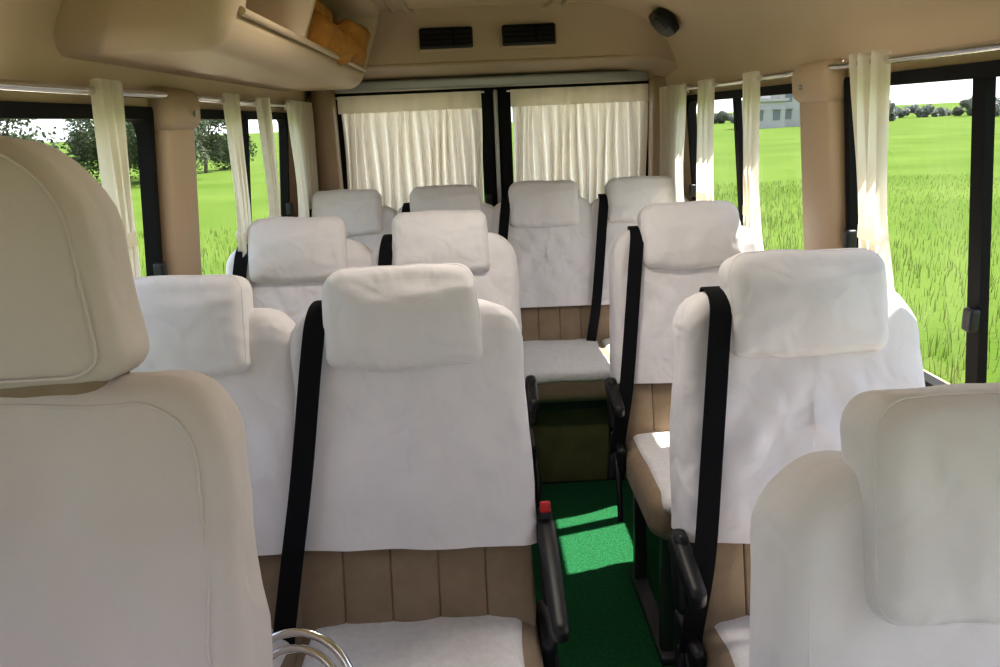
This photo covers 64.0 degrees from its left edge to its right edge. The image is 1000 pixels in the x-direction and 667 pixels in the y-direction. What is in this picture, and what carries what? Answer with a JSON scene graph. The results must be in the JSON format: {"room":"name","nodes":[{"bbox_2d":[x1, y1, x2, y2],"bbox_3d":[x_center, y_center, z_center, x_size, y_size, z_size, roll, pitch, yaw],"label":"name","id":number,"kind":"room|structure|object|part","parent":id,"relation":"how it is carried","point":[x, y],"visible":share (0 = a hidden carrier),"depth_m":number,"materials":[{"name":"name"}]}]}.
{"room":"vehicle interior","nodes":[
{"label":"vehicle interior","id":0,"kind":"room"},
{"bbox_2d":[0,0,379,275],"bbox_3d":[-0.614,0.163,1.330,0.535,1.901,5.230,-3,15,-1],"label":"wall","id":1,"kind":"structure","parent":0,"point":[28,50],"depth_m":1.89,"materials":[{"name":"beige plastic"}]},
{"bbox_2d":[0,78,168,276],"bbox_3d":[-0.784,-0.052,1.281,0.130,0.703,1.426,-3,15,-1],"label":"window","id":2,"kind":"structure","parent":1,"relation":"in","point":[141,118],"depth_m":1.78,"materials":[{"name":"metal"}]},
{"bbox_3d":[-0.760,-0.376,1.196,0.053,0.035,1.426,-3,15,-1],"label":"curtain rail","id":3,"kind":"part","parent":2,"relation":"part of","materials":[{"name":"silver metal"}]},
{"bbox_2d":[89,78,140,278],"bbox_3d":[-0.738,-0.122,1.573,0.048,0.724,0.179,-1,15,7],"label":"curtain","id":4,"kind":"object","parent":2,"relation":"hanging from","point":[108,111],"visible":0.37,"depth_m":1.52,"materials":[{"name":"white fabric"}]},
{"bbox_2d":[54,0,378,91],"bbox_3d":[-0.679,-0.903,2.281,0.530,0.340,1.920,-3,15,-1],"label":"bin","id":5,"kind":"object","parent":1,"relation":"attached to","point":[265,44],"visible":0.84,"depth_m":1.54,"materials":[{"name":"plastic"}]},
{"bbox_2d":[307,5,373,62],"bbox_3d":[-0.627,-0.979,2.642,0.338,0.199,0.870,-3,15,-1],"label":"folded blankets","id":6,"kind":"object","parent":5,"relation":"in","point":[343,40],"visible":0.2,"depth_m":2.42,"materials":[{"name":"orange fabric"}]},
{"bbox_2d":[196,94,293,222],"bbox_3d":[-0.839,-0.425,2.683,0.130,0.702,1.258,-3,15,-1],"label":"window","id":7,"kind":"structure","parent":1,"relation":"in","point":[205,114],"depth_m":2.95,"materials":[{"name":"black rubber"}]},
{"bbox_2d":[222,93,251,282],"bbox_3d":[-0.771,-0.339,2.385,0.051,0.724,0.169,-3,15,-1],"label":"curtain","id":8,"kind":"object","parent":7,"relation":"hanging from","point":[232,113],"visible":0.67,"depth_m":2.34,"materials":[{"name":"white fabric"}]},
{"bbox_3d":[-0.814,-0.748,2.591,0.052,0.035,1.246,-3,15,-1],"label":"curtain rail","id":9,"kind":"part","parent":7,"relation":"part of","materials":[{"name":"silver metal"}]},
{"bbox_2d":[255,97,280,218],"bbox_3d":[-0.785,-0.437,2.753,0.051,0.724,0.122,-3,15,-1],"label":"curtain","id":10,"kind":"object","parent":7,"relation":"hanging from","point":[264,115],"visible":0.48,"depth_m":2.70,"materials":[{"name":"white fabric"}]},
{"bbox_2d":[286,100,318,216],"bbox_3d":[-0.809,-0.591,3.332,0.048,0.724,0.435,-3,15,-1],"label":"curtain","id":11,"kind":"object","parent":7,"relation":"hanging from","point":[299,113],"visible":0.59,"depth_m":3.23,"materials":[{"name":"white fabric"}]},
{"bbox_2d":[373,0,587,9],"bbox_3d":[0.013,-0.766,1.106,0.840,0.055,5.230,-3,15,-1],"label":"ceiling","id":12,"kind":"structure","parent":0,"point":[412,4],"depth_m":3.01,"materials":[{"name":"plastic"}]},
{"bbox_2d":[383,0,568,13],"bbox_3d":[-0.065,-1.144,2.644,0.684,0.029,1.124,-3,15,-1],"label":"ceiling hatch","id":13,"kind":"object","parent":12,"relation":"attached to","point":[402,3],"visible":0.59,"depth_m":3.01,"materials":[{"name":"plastic"}]},
{"bbox_2d":[361,2,676,81],"bbox_3d":[-0.065,-1.196,3.350,1.600,0.320,0.490,-3,15,-1],"label":"vent panel","id":14,"kind":"object","parent":12,"relation":"attached to","point":[521,39],"visible":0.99,"depth_m":3.22,"materials":[{"name":"beige plastic"}]},
{"bbox_2d":[307,76,666,191],"bbox_3d":[-0.042,-0.516,3.807,1.800,1.870,0.220,-3,15,-1],"label":"wall","id":15,"kind":"structure","parent":0,"point":[329,166],"depth_m":3.61,"materials":[{"name":"beige plastic"}]},
{"bbox_2d":[335,87,503,206],"bbox_3d":[-0.354,-0.358,3.865,0.775,1.560,0.105,-3,15,-1],"label":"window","id":16,"kind":"structure","parent":15,"relation":"in","point":[491,124],"depth_m":3.70,"materials":[{"name":"black plastic"}]},
{"bbox_2d":[334,70,647,92],"bbox_3d":[-0.037,-1.125,3.572,1.400,0.045,0.050,-3,15,-1],"label":"rail","id":17,"kind":"object","parent":15,"relation":"attached to","point":[624,75],"visible":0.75,"depth_m":3.55,"materials":[{"name":"grey metal"}]},
{"bbox_2d":[335,91,483,211],"bbox_3d":[-0.391,-0.751,3.674,0.670,0.671,0.076,-3,15,-1],"label":"curtain","id":18,"kind":"object","parent":17,"relation":"hanging from","point":[396,144],"visible":0.63,"depth_m":3.64,"materials":[{"name":"white fabric"}]},
{"bbox_2d":[506,84,649,201],"bbox_3d":[0.367,-0.789,3.693,0.650,0.671,0.076,-3,15,-1],"label":"curtain","id":19,"kind":"object","parent":17,"relation":"hanging from","point":[588,137],"visible":0.61,"depth_m":3.66,"materials":[{"name":"white fabric"}]},
{"bbox_2d":[499,81,648,197],"bbox_3d":[0.383,-0.395,3.884,0.710,1.560,0.105,-3,15,-1],"label":"door","id":20,"kind":"structure","parent":15,"relation":"in","point":[505,102],"depth_m":3.69,"materials":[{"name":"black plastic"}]},
{"bbox_2d":[532,479,675,666],"bbox_3d":[0.093,1.060,1.617,1.800,0.050,5.270,-3,15,-1],"label":"floor","id":21,"kind":"structure","parent":0,"point":[608,627],"depth_m":2.56,"materials":[{"name":"green carpet"}]},
{"bbox_2d":[0,134,352,666],"bbox_3d":[-0.499,0.532,0.766,0.644,1.399,0.736,-3,15,-1],"label":"seat","id":22,"kind":"object","parent":21,"relation":"on","point":[129,537],"visible":1,"depth_m":0.87,"materials":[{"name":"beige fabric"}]},
{"bbox_3d":[-0.549,0.363,0.919,0.564,0.617,0.315,-3,15,-1],"label":"backrest","id":23,"kind":"part","parent":22,"relation":"part of","materials":[{"name":"beige leather"}]},
{"bbox_3d":[-0.305,0.539,1.077,0.150,0.224,0.216,10,19,39],"label":"chrome handle","id":24,"kind":"part","parent":22,"relation":"part of","materials":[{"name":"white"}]},
{"bbox_2d":[130,274,302,666],"bbox_3d":[-0.607,0.516,1.411,0.542,1.164,0.733,-3,15,-1],"label":"passenger seat","id":25,"kind":"object","parent":21,"relation":"on","point":[211,328],"visible":0.27,"depth_m":1.48,"materials":[{"name":"beige fabric"}]},
{"bbox_3d":[-0.605,0.199,1.546,0.485,0.480,0.271,-3,15,-1],"label":"backrest","id":26,"kind":"part","parent":25,"relation":"part of","materials":[{"name":"white fabric"}]},
{"bbox_2d":[268,630,288,666],"bbox_3d":[-0.578,0.632,1.321,0.402,0.067,0.472,-3,15,-1],"label":"cover","id":27,"kind":"object","parent":25,"relation":"hanging from","point":[282,661],"depth_m":1.44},
{"bbox_3d":[-0.600,0.296,1.554,0.458,0.647,0.272,-3,15,-1],"label":"backrest","id":28,"kind":"part","parent":25,"relation":"part of","materials":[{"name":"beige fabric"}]},
{"bbox_2d":[281,637,302,666],"bbox_3d":[-0.576,0.673,1.348,0.460,0.137,0.480,-3,15,-1],"label":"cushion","id":29,"kind":"object","parent":25,"relation":"on","point":[288,660],"depth_m":1.44,"materials":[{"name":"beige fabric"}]},
{"bbox_2d":[224,217,370,323],"bbox_3d":[-0.597,0.277,2.302,0.535,1.164,0.729,-3,15,-1],"label":"passenger seat","id":30,"kind":"object","parent":21,"relation":"on","point":[289,260],"visible":0.28,"depth_m":2.35,"materials":[{"name":"beige fabric"}]},
{"bbox_2d":[309,189,395,249],"bbox_3d":[-0.629,0.025,3.247,0.542,1.164,0.733,-3,15,-1],"label":"passenger seat","id":31,"kind":"object","parent":21,"relation":"on","point":[366,219],"visible":0.19,"depth_m":3.30,"materials":[{"name":"beige fabric"}]},
{"bbox_3d":[-0.627,-0.292,3.382,0.485,0.480,0.271,-3,15,-1],"label":"backrest","id":32,"kind":"part","parent":31,"relation":"part of","materials":[{"name":"white fabric"}]},
{"bbox_2d":[273,264,568,666],"bbox_3d":[-0.162,0.493,1.424,0.560,1.166,0.726,-3,15,-1],"label":"passenger seat","id":33,"kind":"object","parent":21,"relation":"on","point":[414,520],"visible":0.96,"depth_m":1.49,"materials":[{"name":"beige fabric"}]},
{"bbox_3d":[-0.173,0.178,1.557,0.486,0.481,0.277,-3,15,-1],"label":"backrest","id":34,"kind":"part","parent":33,"relation":"part of","materials":[{"name":"white fabric"}]},
{"bbox_2d":[304,614,527,666],"bbox_3d":[-0.148,0.610,1.332,0.408,0.069,0.476,-3,15,-1],"label":"cover","id":35,"kind":"object","parent":33,"relation":"hanging from","point":[368,640],"depth_m":1.45,"materials":[{"name":"white fabric"}]},
{"bbox_2d":[294,622,543,666],"bbox_3d":[-0.147,0.651,1.359,0.460,0.137,0.480,-3,15,-1],"label":"cushion","id":36,"kind":"object","parent":33,"relation":"on","point":[366,644],"depth_m":1.44,"materials":[{"name":"beige fabric"}]},
{"bbox_3d":[-0.171,0.274,1.565,0.458,0.647,0.272,-3,15,-1],"label":"backrest","id":37,"kind":"part","parent":33,"relation":"part of","materials":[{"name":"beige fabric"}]},
{"bbox_3d":[0.097,0.568,1.453,0.041,0.386,0.284,-3,15,-1],"label":"armrest","id":38,"kind":"part","parent":33,"relation":"part of","materials":[{"name":"black plastic"}]},
{"bbox_2d":[396,185,494,232],"bbox_3d":[-0.221,0.004,3.256,0.522,1.166,0.718,-2,15,1],"label":"passenger seat","id":39,"kind":"object","parent":21,"relation":"on","point":[427,197],"visible":0.11,"depth_m":3.30,"materials":[{"name":"beige fabric"}]},
{"bbox_3d":[-0.217,-0.312,3.392,0.486,0.481,0.277,-3,15,-1],"label":"backrest","id":40,"kind":"part","parent":39,"relation":"part of","materials":[{"name":"white fabric"}]},
{"bbox_2d":[371,210,541,507],"bbox_3d":[-0.160,0.255,2.314,0.559,1.164,0.725,-3,15,0],"label":"passenger seat","id":41,"kind":"object","parent":21,"relation":"on","point":[464,239],"visible":0.24,"depth_m":2.36,"materials":[{"name":"beige fabric"}]},
{"bbox_3d":[-0.168,-0.061,2.446,0.485,0.480,0.271,-3,15,0],"label":"backrest","id":42,"kind":"part","parent":41,"relation":"part of","materials":[{"name":"white fabric"}]},
{"bbox_3d":[0.099,0.324,2.378,0.040,0.379,0.203,-3,15,0],"label":"armrest","id":43,"kind":"part","parent":41,"relation":"part of","materials":[{"name":"black plastic"}]},
{"bbox_2d":[493,180,611,483],"bbox_3d":[0.188,-0.016,3.269,0.535,1.164,0.729,-3,15,-1],"label":"passenger seat","id":44,"kind":"object","parent":21,"relation":"on","point":[548,228],"visible":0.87,"depth_m":3.31,"materials":[{"name":"beige fabric"}]},
{"bbox_3d":[0.191,-0.334,3.400,0.484,0.478,0.270,-3,15,-1],"label":"backrest","id":45,"kind":"part","parent":44,"relation":"part of","materials":[{"name":"white fabric"}]},
{"bbox_3d":[0.195,-0.237,3.411,0.458,0.647,0.272,-3,15,-1],"label":"backrest","id":46,"kind":"part","parent":44,"relation":"part of","materials":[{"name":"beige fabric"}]},
{"bbox_2d":[524,339,611,383],"bbox_3d":[0.218,0.100,3.178,0.404,0.066,0.473,-3,15,-1],"label":"seat cushion","id":47,"kind":"object","parent":44,"relation":"hanging from","point":[552,361],"depth_m":3.05,"materials":[{"name":"white fabric"}]},
{"bbox_2d":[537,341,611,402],"bbox_3d":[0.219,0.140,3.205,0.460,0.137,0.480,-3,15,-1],"label":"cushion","id":48,"kind":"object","parent":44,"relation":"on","point":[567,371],"depth_m":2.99,"materials":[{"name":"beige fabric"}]},
{"bbox_2d":[586,176,689,478],"bbox_3d":[0.600,-0.037,3.279,0.542,1.164,0.733,-3,15,-1],"label":"passenger seat","id":49,"kind":"object","parent":21,"relation":"on","point":[613,211],"visible":0.28,"depth_m":3.33,"materials":[{"name":"beige fabric"}]},
{"bbox_3d":[0.607,-0.258,3.421,0.458,0.647,0.272,-3,15,-1],"label":"backrest","id":50,"kind":"part","parent":49,"relation":"part of","materials":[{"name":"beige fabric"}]},
{"bbox_2d":[600,342,611,362],"bbox_3d":[0.631,0.119,3.215,0.460,0.137,0.480,-3,15,-1],"label":"cushion","id":51,"kind":"object","parent":49,"relation":"on","point":[605,345],"depth_m":3.24,"materials":[{"name":"beige fabric"}]},
{"bbox_2d":[601,338,610,356],"bbox_3d":[0.629,0.079,3.188,0.402,0.067,0.472,-3,15,-1],"label":"towel","id":52,"kind":"object","parent":49,"relation":"hanging from","point":[605,344],"depth_m":3.27,"materials":[{"name":"white fabric"}]},
{"bbox_3d":[0.602,-0.354,3.413,0.485,0.480,0.271,-3,15,-1],"label":"backrest","id":53,"kind":"part","parent":49,"relation":"part of","materials":[{"name":"white fabric"}]},
{"bbox_2d":[605,201,761,665],"bbox_3d":[0.566,0.236,2.261,0.522,1.166,0.718,-2,15,1],"label":"passenger seat","id":54,"kind":"object","parent":21,"relation":"on","point":[674,250],"visible":0.47,"depth_m":2.32,"materials":[{"name":"beige fabric"}]},
{"bbox_3d":[0.339,0.329,2.321,0.040,0.379,0.203,-3,15,-1],"label":"armrest","id":55,"kind":"part","parent":54,"relation":"part of","materials":[{"name":"black plastic"}]},
{"bbox_3d":[0.571,0.016,2.406,0.458,0.647,0.272,-3,15,-1],"label":"backrest","id":56,"kind":"part","parent":54,"relation":"part of","materials":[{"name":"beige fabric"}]},
{"bbox_2d":[625,438,672,539],"bbox_3d":[0.595,0.394,2.199,0.460,0.137,0.480,-3,15,-1],"label":"cushion","id":57,"kind":"object","parent":54,"relation":"on","point":[647,460],"depth_m":2.11,"materials":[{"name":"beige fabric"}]},
{"bbox_3d":[0.605,0.632,2.289,0.385,0.385,0.440,-3,15,-1],"label":"seat frame","id":58,"kind":"part","parent":54,"relation":"part of","materials":[{"name":"grey paint"}]},
{"bbox_2d":[634,431,672,513],"bbox_3d":[0.594,0.352,2.173,0.408,0.069,0.476,-3,15,-1],"label":"towel","id":59,"kind":"object","parent":54,"relation":"hanging from","point":[651,448],"depth_m":2.15,"materials":[{"name":"white fabric"}]},
{"bbox_3d":[0.569,-0.080,2.397,0.486,0.481,0.277,-3,15,-1],"label":"backrest","id":60,"kind":"part","parent":54,"relation":"part of","materials":[{"name":"white fabric"}]},
{"bbox_2d":[668,249,924,666],"bbox_3d":[0.568,0.470,1.394,0.535,1.164,0.729,-3,15,-1],"label":"passenger seat","id":61,"kind":"object","parent":21,"relation":"on","point":[766,362],"visible":0.65,"depth_m":1.46,"materials":[{"name":"beige fabric"}]},
{"bbox_3d":[0.343,0.562,1.451,0.040,0.379,0.203,-3,15,-1],"label":"armrest","id":62,"kind":"part","parent":61,"relation":"part of","materials":[{"name":"black plastic"}]},
{"bbox_2d":[702,627,732,666],"bbox_3d":[0.599,0.627,1.329,0.460,0.137,0.480,-3,15,-1],"label":"cushion","id":63,"kind":"object","parent":61,"relation":"on","point":[717,642],"depth_m":1.42,"materials":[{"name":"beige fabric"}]},
{"bbox_3d":[0.575,0.249,1.536,0.458,0.647,0.272,-3,15,-1],"label":"backrest","id":64,"kind":"part","parent":61,"relation":"part of","materials":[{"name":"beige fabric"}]},
{"bbox_2d":[716,615,751,666],"bbox_3d":[0.598,0.586,1.302,0.404,0.066,0.473,-3,15,-1],"label":"towel","id":65,"kind":"object","parent":61,"relation":"hanging from","point":[733,646],"depth_m":1.42,"materials":[{"name":"white fabric"}]},
{"bbox_3d":[0.571,0.153,1.525,0.484,0.478,0.270,-3,15,-1],"label":"backrest","id":66,"kind":"part","parent":61,"relation":"part of","materials":[{"name":"white fabric"}]},
{"bbox_2d":[750,381,999,666],"bbox_3d":[0.523,0.671,0.647,0.529,1.166,0.705,-3,15,-1],"label":"passenger seat","id":67,"kind":"object","parent":21,"relation":"on","point":[880,547],"visible":1,"depth_m":0.73,"materials":[{"name":"beige fabric"}]},
{"bbox_2d":[587,0,999,381],"bbox_3d":[0.719,0.096,1.363,0.535,1.901,5.230,-3,15,-1],"label":"wall","id":68,"kind":"structure","parent":0,"point":[719,40],"depth_m":2.01,"materials":[{"name":"beige plastic"}]},
{"bbox_2d":[649,7,678,36],"bbox_3d":[0.604,-1.147,2.949,0.095,0.097,0.170,-3,15,-1],"label":"speaker","id":69,"kind":"object","parent":68,"relation":"attached to","point":[662,20],"visible":1,"depth_m":2.89},
{"bbox_2d":[684,69,794,226],"bbox_3d":[0.815,-0.508,2.724,0.130,0.702,1.258,-3,15,-1],"label":"window","id":70,"kind":"structure","parent":68,"relation":"in","point":[736,95],"depth_m":2.73,"materials":[{"name":"black rubber"}]},
{"bbox_2d":[659,83,686,201],"bbox_3d":[0.736,-0.674,3.391,0.048,0.724,0.404,-3,15,-1],"label":"curtain","id":71,"kind":"object","parent":70,"relation":"hanging from","point":[672,99],"visible":0.5,"depth_m":3.29,"materials":[{"name":"white fabric"}]},
{"bbox_2d":[696,78,714,201],"bbox_3d":[0.752,-0.548,2.917,0.051,0.724,0.177,-3,15,-1],"label":"curtain","id":72,"kind":"object","parent":70,"relation":"hanging from","point":[706,91],"visible":0.65,"depth_m":2.84,"materials":[{"name":"white fabric"}]},
{"bbox_3d":[0.762,-0.827,2.631,0.052,0.035,1.246,-3,15,-1],"label":"curtain rail","id":73,"kind":"part","parent":70,"relation":"part of","materials":[{"name":"silver metal"}]},
{"bbox_2d":[742,71,762,251],"bbox_3d":[0.771,-0.420,2.438,0.051,0.724,0.148,-3,15,-1],"label":"curtain","id":74,"kind":"object","parent":70,"relation":"hanging from","point":[751,85],"visible":0.67,"depth_m":2.40,"materials":[{"name":"white fabric"}]},
{"bbox_2d":[827,39,999,383],"bbox_3d":[0.869,-0.135,1.323,0.130,0.702,1.426,-3,15,-1],"label":"window","id":75,"kind":"structure","parent":68,"relation":"in","point":[975,316],"depth_m":1.47,"materials":[{"name":"black metal"}]},
{"bbox_2d":[849,49,894,292],"bbox_3d":[0.799,-0.226,1.710,0.050,0.724,0.260,-3,15,-1],"label":"curtain","id":76,"kind":"object","parent":75,"relation":"hanging from","point":[869,83],"visible":0.59,"depth_m":1.67,"materials":[{"name":"white fabric"}]},
{"bbox_3d":[0.817,-0.455,1.236,0.053,0.035,1.426,-3,15,-1],"label":"curtain rail","id":77,"kind":"part","parent":75,"relation":"part of","materials":[{"name":"silver metal"}]},
{"label":"outside","id":78,"kind":"structure","parent":0,"visible":0},
{"bbox_2d":[45,102,999,381],"bbox_3d":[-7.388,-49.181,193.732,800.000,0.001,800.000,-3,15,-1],"label":"ground","id":79,"kind":"structure","parent":78,"point":[934,146],"depth_m":21.64,"materials":[{"name":"green plant"}]},
{"bbox_2d":[0,119,36,134],"bbox_3d":[-21.355,-8.124,33.350,3.886,4.981,3.722,3,16,20],"label":"tree","id":80,"kind":"object","parent":79,"relation":"on","point":[18,121],"visible":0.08,"depth_m":33.94,"materials":[{"name":"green plant"}]},
{"bbox_2d":[15,129,40,140],"bbox_3d":[-16.393,-5.253,26.191,2.896,2.738,3.746,2,16,15],"label":"tree","id":81,"kind":"object","parent":79,"relation":"on","point":[20,133],"visible":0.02,"depth_m":26.45,"materials":[{"name":"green plant"}]},
{"bbox_2d":[0,122,68,154],"bbox_3d":[-18.739,-6.531,30.219,3.517,3.325,4.549,10,20,39],"label":"tree","id":82,"kind":"object","parent":79,"relation":"on","point":[6,126],"visible":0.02,"depth_m":30.91,"materials":[{"name":"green plant"}]},
{"bbox_2d":[54,119,137,178],"bbox_3d":[-17.824,-8.398,36.776,4.545,3.440,2.787,-11,17,-29],"label":"tree","id":83,"kind":"object","parent":79,"relation":"on","point":[131,145],"visible":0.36,"depth_m":35.86,"materials":[{"name":"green plant"}]},
{"bbox_2d":[62,119,131,169],"bbox_3d":[-19.292,-9.372,37.899,3.632,4.861,3.792,2,16,17],"label":"tree","id":84,"kind":"object","parent":79,"relation":"on","point":[83,121],"visible":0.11,"depth_m":37.13,"materials":[{"name":"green plant"}]},
{"bbox_2d":[126,128,138,167],"bbox_3d":[-18.128,-10.050,41.290,3.364,4.312,3.222,7,18,32],"label":"tree","id":85,"kind":"object","parent":79,"relation":"on","point":[126,128],"visible":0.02,"depth_m":40.80,"materials":[{"name":"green plant"}]},
{"bbox_2d":[129,157,138,177],"bbox_3d":[-20.754,-9.913,44.476,3.602,2.633,2.785,2,16,16],"label":"tree","id":86,"kind":"object","parent":79,"relation":"on","point":[130,166],"visible":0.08,"depth_m":44.42,"materials":[{"name":"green plant"}]},
{"bbox_2d":[126,120,211,169],"bbox_3d":[-16.929,-9.463,39.539,5.277,3.994,3.236,-4,15,-7],"label":"tree","id":87,"kind":"object","parent":79,"relation":"on","point":[203,155],"visible":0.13,"depth_m":40.42,"materials":[{"name":"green plant"}]},
{"bbox_2d":[139,226,237,276],"bbox_3d":[-7.528,-0.076,10.058,9.113,0.314,20.042,-3,15,-1],"label":"grass verge","id":88,"kind":"structure","parent":79,"relation":"on","point":[217,247],"depth_m":15.93,"materials":[{"name":"green plant"}]},
{"bbox_2d":[195,120,225,172],"bbox_3d":[-17.496,-11.631,47.318,3.268,4.190,3.130,10,19,38],"label":"tree","id":89,"kind":"object","parent":79,"relation":"on","point":[211,142],"visible":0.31,"depth_m":47.45,"materials":[{"name":"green plant"}]},
{"bbox_2d":[200,130,256,169],"bbox_3d":[-17.221,-11.662,50.159,3.789,2.770,2.930,-13,18,-34],"label":"tree","id":90,"kind":"object","parent":79,"relation":"on","point":[226,158],"visible":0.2,"depth_m":49.62,"materials":[{"name":"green plant"}]},
{"bbox_2d":[714,111,731,123],"bbox_3d":[38.120,-37.470,138.583,4.461,2.469,5.901,-8,16,-18],"label":"tree","id":91,"kind":"object","parent":79,"relation":"on","point":[720,117],"visible":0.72,"depth_m":137.17,"materials":[{"name":"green plant"}]},
{"bbox_2d":[728,114,733,122],"bbox_3d":[41.133,-36.220,134.732,4.477,1.712,4.214,8,18,34],"label":"tree","id":92,"kind":"object","parent":79,"relation":"on","point":[731,117],"visible":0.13,"depth_m":134.24,"materials":[{"name":"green plant"}]},
{"bbox_2d":[742,96,789,128],"bbox_3d":[30.825,-26.475,94.544,4.600,4.300,5.700,-3,15,-1],"label":"house","id":93,"kind":"structure","parent":79,"relation":"on","point":[772,111],"depth_m":92.31,"materials":[{"name":"grey paint"}]},
{"bbox_2d":[771,94,799,126],"bbox_3d":[36.183,-28.006,97.450,6.600,5.300,5.700,-3,15,-1],"label":"house","id":94,"kind":"structure","parent":79,"relation":"on","point":[792,110],"depth_m":95.29,"materials":[{"name":"grey paint"}]},
{"bbox_2d":[714,173,999,381],"bbox_3d":[8.763,-1.568,12.851,14.158,0.376,27.104,-3,15,-1],"label":"grass verge","id":95,"kind":"structure","parent":79,"relation":"on","point":[761,183],"depth_m":13.42,"materials":[{"name":"green plant"}]},
{"bbox_2d":[889,100,898,120],"bbox_3d":[46.989,-28.525,102.536,7.712,3.226,5.829,-1,15,6],"label":"tree","id":96,"kind":"object","parent":79,"relation":"on","point":[892,113],"visible":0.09,"depth_m":101.45,"materials":[{"name":"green plant"}]},
{"bbox_2d":[894,107,904,117],"bbox_3d":[59.745,-33.522,121.479,4.741,1.812,4.462,-6,15,-14],"label":"tree","id":97,"kind":"object","parent":79,"relation":"on","point":[897,109],"visible":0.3,"depth_m":119.89,"materials":[{"name":"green plant"}]},
{"bbox_2d":[901,103,938,116],"bbox_3d":[61.344,-32.512,116.812,5.182,2.168,3.917,5,17,27],"label":"tree","id":98,"kind":"object","parent":79,"relation":"on","point":[924,111],"visible":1,"depth_m":115.97,"materials":[{"name":"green plant"}]},
{"bbox_2d":[935,107,952,115],"bbox_3d":[66.724,-33.055,119.018,4.072,1.556,3.833,0,15,10],"label":"tree","id":99,"kind":"object","parent":79,"relation":"on","point":[942,111],"visible":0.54,"depth_m":117.93,"materials":[{"name":"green plant"}]},
{"bbox_2d":[952,97,999,115],"bbox_3d":[67.005,-31.922,112.231,5.514,3.052,7.295,-12,18,-31],"label":"tree","id":100,"kind":"object","parent":79,"relation":"on","point":[966,103],"visible":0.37,"depth_m":112.11,"materials":[{"name":"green plant"}]},
{"bbox_2d":[995,99,999,116],"bbox_3d":[65.178,-29.121,102.732,7.088,2.710,6.671,2,16,18],"label":"tree","id":101,"kind":"object","parent":79,"relation":"on","point":[997,105],"visible":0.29,"depth_m":100.88,"materials":[{"name":"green plant"}]}
]}

